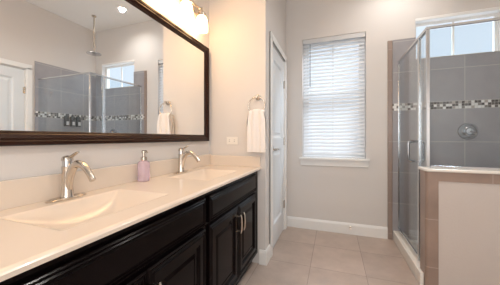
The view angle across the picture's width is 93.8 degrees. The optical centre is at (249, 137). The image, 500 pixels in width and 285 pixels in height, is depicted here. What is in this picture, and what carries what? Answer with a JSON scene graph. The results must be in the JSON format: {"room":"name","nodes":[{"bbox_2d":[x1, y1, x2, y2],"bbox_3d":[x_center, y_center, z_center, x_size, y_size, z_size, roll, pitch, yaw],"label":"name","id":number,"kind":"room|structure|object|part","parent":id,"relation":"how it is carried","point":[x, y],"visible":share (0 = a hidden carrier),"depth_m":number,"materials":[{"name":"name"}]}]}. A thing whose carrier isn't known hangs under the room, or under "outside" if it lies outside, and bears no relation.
{"room":"bathroom","nodes":[
{"label":"bathroom","id":0,"kind":"room"},
{"bbox_2d":[0,0,208,180],"bbox_3d":[-0.991,-0.378,0.802,0.100,3.041,3.445,0,0,20],"label":"wall","id":1,"kind":"structure","parent":0,"point":[16,162],"depth_m":1.25,"materials":[{"name":"paint"}]},
{"bbox_2d":[0,0,208,145],"bbox_3d":[-0.719,-0.414,1.363,0.032,0.888,1.884,0,0,20],"label":"wall mirror","id":2,"kind":"object","parent":1,"relation":"attached to","point":[72,71],"visible":1,"depth_m":1.20,"materials":[{"name":"brown mirror"}]},
{"bbox_2d":[0,154,210,210],"bbox_3d":[-0.712,0.210,1.403,0.020,0.107,1.903,0,0,20],"label":"backsplash","id":3,"kind":"structure","parent":1,"relation":"attached to","point":[19,192],"depth_m":1.11,"materials":[{"name":"beige stone"}]},
{"bbox_2d":[159,0,207,33],"bbox_3d":[-0.543,-1.032,1.702,0.136,0.225,0.860,0,0,20],"label":"vanity light","id":4,"kind":"object","parent":1,"relation":"attached to","point":[187,7],"visible":1,"depth_m":1.82,"materials":[{"name":"white glass"}]},
{"bbox_3d":[-0.566,-0.980,1.591,0.104,0.120,0.103,0,0,20],"label":"lamp shade","id":5,"kind":"part","parent":4,"relation":"part of","materials":[{"name":"white glass"}]},
{"bbox_3d":[-0.490,-0.980,1.802,0.104,0.120,0.103,0,0,20],"label":"lamp shade","id":6,"kind":"part","parent":4,"relation":"part of","materials":[{"name":"white glass"}]},
{"bbox_3d":[-0.598,-1.115,1.722,0.019,0.060,0.840,0,0,20],"label":"plate","id":7,"kind":"part","parent":4,"relation":"part of","materials":[{"name":"silver metal"}]},
{"bbox_3d":[-0.415,-0.980,2.014,0.104,0.120,0.103,0,0,20],"label":"lamp shade","id":8,"kind":"part","parent":4,"relation":"part of","materials":[{"name":"white glass"}]},
{"bbox_2d":[209,0,268,262],"bbox_3d":[-0.113,-0.378,2.260,0.574,3.041,0.110,0,0,20],"label":"wall","id":9,"kind":"structure","parent":0,"point":[238,29],"depth_m":2.20,"materials":[{"name":"paint"}]},
{"bbox_2d":[227,137,237,144],"bbox_3d":[-0.170,0.026,2.216,0.116,0.072,0.009,0,0,20],"label":"wall outlet","id":10,"kind":"object","parent":9,"relation":"attached to","point":[230,140],"visible":1,"depth_m":2.21,"materials":[{"name":"white plastic"}]},
{"bbox_2d":[248,95,264,110],"bbox_3d":[0.065,-0.301,2.106,0.163,0.185,0.058,0,0,20],"label":"towel ring","id":11,"kind":"object","parent":9,"relation":"attached to","point":[257,97],"visible":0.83,"depth_m":2.10,"materials":[{"name":"silver metal"}]},
{"bbox_2d":[259,249,264,264],"bbox_3d":[0.111,1.078,2.113,0.055,0.130,0.015,0,0,20],"label":"baseboard","id":12,"kind":"structure","parent":9,"relation":"attached to","point":[261,252],"depth_m":2.11,"materials":[{"name":"white paint"}]},
{"bbox_2d":[247,109,266,151],"bbox_3d":[0.063,-0.067,2.091,0.168,0.383,0.075,0,0,20],"label":"hand towel","id":13,"kind":"object","parent":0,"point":[256,120],"visible":1,"depth_m":2.06,"materials":[{"name":"white fabric"}]},
{"bbox_2d":[269,0,285,54],"bbox_3d":[0.273,-0.378,2.648,0.110,3.041,0.881,0,0,20],"label":"wall","id":14,"kind":"structure","parent":0,"point":[277,8],"depth_m":2.61,"materials":[{"name":"paint"}]},
{"bbox_2d":[265,244,270,265],"bbox_3d":[0.166,1.078,2.165,0.015,0.130,0.150,0,0,20],"label":"baseboard","id":15,"kind":"structure","parent":14,"relation":"attached to","point":[268,250],"depth_m":2.14,"materials":[{"name":"white paint"}]},
{"bbox_2d":[269,31,286,256],"bbox_3d":[0.290,0.060,2.622,0.161,2.166,0.789,0,0,20],"label":"door","id":16,"kind":"structure","parent":14,"relation":"in","point":[277,59],"depth_m":2.61,"materials":[{"name":"white paint"}]},
{"bbox_2d":[237,226,418,284],"bbox_3d":[0.588,1.193,0.786,3.085,0.100,4.476,0,0,20],"label":"floor","id":17,"kind":"structure","parent":0,"point":[301,256],"depth_m":2.15,"materials":[{"name":"tile"}]},
{"bbox_2d":[0,171,257,284],"bbox_3d":[-0.456,0.714,1.317,0.558,0.859,1.893,0,0,20],"label":"vanity cabinet","id":18,"kind":"object","parent":17,"relation":"on","point":[210,238],"visible":0.94,"depth_m":1.02,"materials":[{"name":"brown wood"}]},
{"bbox_3d":[-0.378,0.390,0.852,0.018,0.144,0.826,0,0,20],"label":"drawer","id":19,"kind":"part","parent":18,"relation":"part of","materials":[{"name":"brown wood"}]},
{"bbox_2d":[0,154,260,281],"bbox_3d":[-0.469,0.255,1.316,0.536,0.196,1.903,0,0,20],"label":"countertop","id":20,"kind":"structure","parent":18,"relation":"on","point":[34,232],"depth_m":0.95,"materials":[{"name":"beige stone"}]},
{"bbox_2d":[45,151,95,202],"bbox_3d":[-0.754,0.160,0.978,0.194,0.206,0.153,0,0,45],"label":"faucet","id":21,"kind":"object","parent":20,"relation":"on","point":[69,168],"visible":1,"depth_m":1.00,"materials":[{"name":"silver metal"}]},
{"bbox_3d":[-0.793,0.257,1.016,0.054,0.011,0.167,0,0,20],"label":"plate","id":22,"kind":"part","parent":21,"relation":"part of","materials":[{"name":"silver metal"}]},
{"bbox_3d":[-0.776,0.077,1.010,0.080,0.041,0.044,0,0,20],"label":"handle","id":23,"kind":"part","parent":21,"relation":"part of","materials":[{"name":"silver metal"}]},
{"bbox_3d":[-0.722,0.157,0.991,0.182,0.129,0.032,0,0,20],"label":"spout","id":24,"kind":"part","parent":21,"relation":"part of","materials":[{"name":"silver metal"}]},
{"bbox_2d":[138,150,149,181],"bbox_3d":[-0.638,0.168,1.423,0.076,0.188,0.059,0,0,20],"label":"soap pump bottle","id":25,"kind":"object","parent":20,"relation":"on","point":[143,165],"visible":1,"depth_m":1.40,"materials":[{"name":"pink plastic"}]},
{"bbox_2d":[173,146,199,173],"bbox_3d":[-0.468,0.160,1.779,0.194,0.206,0.153,0,0,-6],"label":"faucet","id":26,"kind":"object","parent":20,"relation":"on","point":[182,155],"visible":1,"depth_m":1.75,"materials":[{"name":"silver metal"}]},
{"bbox_3d":[-0.452,0.157,1.749,0.182,0.129,0.032,0,0,20],"label":"spout","id":27,"kind":"part","parent":26,"relation":"part of","materials":[{"name":"silver metal"}]},
{"bbox_3d":[-0.448,0.739,0.656,0.018,0.518,0.411,0,0,20],"label":"door","id":28,"kind":"part","parent":18,"relation":"part of","materials":[{"name":"brown wood"}]},
{"bbox_3d":[-0.308,0.739,1.047,0.018,0.518,0.411,0,0,20],"label":"door","id":29,"kind":"part","parent":18,"relation":"part of","materials":[{"name":"brown wood"}]},
{"bbox_3d":[-0.156,0.739,1.472,0.018,0.518,0.412,0,0,20],"label":"door","id":30,"kind":"part","parent":18,"relation":"part of","materials":[{"name":"brown wood"}]},
{"bbox_3d":[-0.086,0.390,1.668,0.018,0.144,0.827,0,0,20],"label":"drawer","id":31,"kind":"part","parent":18,"relation":"part of","materials":[{"name":"brown wood"}]},
{"bbox_3d":[-0.069,0.599,1.630,0.040,0.130,0.012,0,0,20],"label":"handle","id":32,"kind":"part","parent":18,"relation":"part of","materials":[{"name":"silver metal"}]},
{"bbox_3d":[-0.049,0.599,1.686,0.040,0.130,0.012,0,0,20],"label":"handle","id":33,"kind":"part","parent":18,"relation":"part of","materials":[{"name":"silver metal"}]},
{"bbox_3d":[-0.017,0.739,1.863,0.018,0.518,0.412,0,0,20],"label":"door","id":34,"kind":"part","parent":18,"relation":"part of","materials":[{"name":"brown wood"}]},
{"bbox_2d":[410,240,416,248],"bbox_3d":[2.039,1.129,2.062,0.983,0.028,0.769,0,0,20],"label":"shower pan","id":35,"kind":"object","parent":17,"relation":"on","point":[414,242],"depth_m":2.50,"materials":[{"name":"white"}]},
{"bbox_2d":[286,0,499,226],"bbox_3d":[1.576,-0.378,2.730,2.531,3.041,0.150,0,0,20],"label":"wall","id":36,"kind":"structure","parent":0,"point":[356,195],"depth_m":2.77,"materials":[{"name":"paint"}]},
{"bbox_2d":[299,38,369,167],"bbox_3d":[1.024,-0.451,2.893,0.798,1.587,0.195,0,0,20],"label":"window","id":37,"kind":"structure","parent":36,"relation":"in","point":[316,161],"depth_m":2.88,"materials":[{"name":"white paint"}]},
{"bbox_2d":[303,32,364,157],"bbox_3d":[1.019,-0.500,2.877,0.716,1.482,0.068,0,0,20],"label":"window blind","id":38,"kind":"object","parent":37,"relation":"attached to","point":[325,139],"visible":1,"depth_m":2.87,"materials":[{"name":"white plastic"}]},
{"bbox_3d":[1.022,0.232,2.886,0.710,0.018,0.044,0,0,20],"label":"rail","id":39,"kind":"part","parent":38,"relation":"part of","materials":[{"name":"white plastic"}]},
{"bbox_3d":[1.051,-0.877,2.968,0.658,0.664,0.025,0,0,20],"label":"sash","id":40,"kind":"part","parent":37,"relation":"part of","materials":[{"name":"white paint"}]},
{"bbox_3d":[1.043,-0.187,2.944,0.658,0.794,0.025,0,0,20],"label":"sash","id":41,"kind":"part","parent":37,"relation":"part of","materials":[{"name":"white paint"}]},
{"bbox_2d":[287,216,387,238],"bbox_3d":[1.013,1.078,2.843,1.154,0.130,0.015,0,0,20],"label":"baseboard","id":42,"kind":"structure","parent":36,"relation":"attached to","point":[298,222],"depth_m":2.82,"materials":[{"name":"white paint"}]},
{"bbox_2d":[388,40,392,238],"bbox_3d":[1.581,0.022,2.642,0.050,2.241,0.012,0,0,20],"label":"trim","id":43,"kind":"structure","parent":36,"relation":"attached to","point":[390,43],"depth_m":2.64,"materials":[{"name":"tile"}]},
{"bbox_2d":[393,37,499,239],"bbox_3d":[2.126,0.022,2.448,1.107,2.241,0.012,0,0,20],"label":"tiled wall","id":44,"kind":"structure","parent":36,"relation":"attached to","point":[447,148],"depth_m":2.47,"materials":[{"name":"grey tile"}]},
{"bbox_2d":[457,123,477,139],"bbox_3d":[2.223,-0.068,2.375,0.168,0.168,0.057,0,0,20],"label":"shower valve","id":45,"kind":"object","parent":44,"relation":"attached to","point":[467,131],"visible":1,"depth_m":2.38,"materials":[{"name":"silver metal"}]},
{"bbox_2d":[393,99,499,110],"bbox_3d":[2.125,-0.344,2.447,1.107,0.079,0.013,0,0,20],"label":"trim","id":46,"kind":"structure","parent":36,"relation":"attached to","point":[494,102],"depth_m":2.44,"materials":[{"name":"tile"}]},
{"bbox_2d":[415,13,497,54],"bbox_3d":[2.194,-1.069,2.541,0.736,0.418,0.070,0,0,20],"label":"window","id":47,"kind":"structure","parent":36,"relation":"in","point":[494,15],"depth_m":2.46,"materials":[{"name":"white paint"}]},
{"bbox_2d":[415,6,499,23],"bbox_3d":[2.170,-1.290,2.472,0.736,0.032,0.076,0,0,20],"label":"trim","id":48,"kind":"structure","parent":36,"relation":"attached to","point":[494,9],"depth_m":2.45,"materials":[{"name":"white paint"}]},
{"bbox_2d":[421,51,498,58],"bbox_3d":[2.169,-0.860,2.469,0.736,0.008,0.082,0,0,20],"label":"trim","id":49,"kind":"structure","parent":36,"relation":"attached to","point":[491,51],"depth_m":2.42,"materials":[{"name":"white stone"}]},
{"bbox_2d":[393,231,423,284],"bbox_3d":[1.508,1.091,2.198,0.107,0.105,0.874,0,0,20],"label":"trim","id":50,"kind":"structure","parent":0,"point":[406,251],"depth_m":2.11,"materials":[{"name":"white stone"}]},
{"bbox_2d":[397,17,499,260],"bbox_3d":[1.965,0.091,2.035,1.104,1.889,0.871,0,0,20],"label":"shower enclosure","id":51,"kind":"object","parent":50,"relation":"on","point":[426,30],"visible":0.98,"depth_m":1.97,"materials":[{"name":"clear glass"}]},
{"bbox_3d":[1.461,0.117,2.064,0.135,0.196,0.021,0,0,20],"label":"handle","id":52,"kind":"part","parent":51,"relation":"part of","materials":[{"name":"silver metal"}]},
{"bbox_3d":[1.367,-0.301,1.800,0.022,1.060,0.022,0,0,20],"label":"corner post","id":53,"kind":"part","parent":51,"relation":"part of","materials":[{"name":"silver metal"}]},
{"bbox_3d":[1.991,-0.842,2.026,1.049,0.022,0.871,0,0,20],"label":"header rail","id":54,"kind":"part","parent":51,"relation":"part of","materials":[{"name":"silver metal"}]},
{"bbox_2d":[439,181,499,284],"bbox_3d":[1.861,0.698,1.643,1.063,0.891,0.114,0,0,20],"label":"wall partition","id":55,"kind":"structure","parent":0,"point":[469,213],"depth_m":1.68,"materials":[{"name":"paint"}]},
{"bbox_2d":[420,170,438,284],"bbox_3d":[1.489,0.698,1.776,0.300,0.891,0.126,0,0,20],"label":"trim","id":56,"kind":"structure","parent":55,"relation":"attached to","point":[429,181],"depth_m":1.76,"materials":[{"name":"tile"}]},
{"bbox_2d":[418,166,499,173],"bbox_3d":[1.850,0.241,1.647,1.087,0.022,0.158,0,0,20],"label":"trim","id":57,"kind":"structure","parent":55,"relation":"on","point":[419,167],"depth_m":1.69,"materials":[{"name":"white stone"}]},
{"bbox_2d":[439,172,499,183],"bbox_3d":[1.873,0.287,1.575,0.996,0.070,0.006,0,0,20],"label":"trim","id":58,"kind":"structure","parent":55,"relation":"attached to","point":[443,176],"depth_m":1.68,"materials":[{"name":"tile"}]}
]}

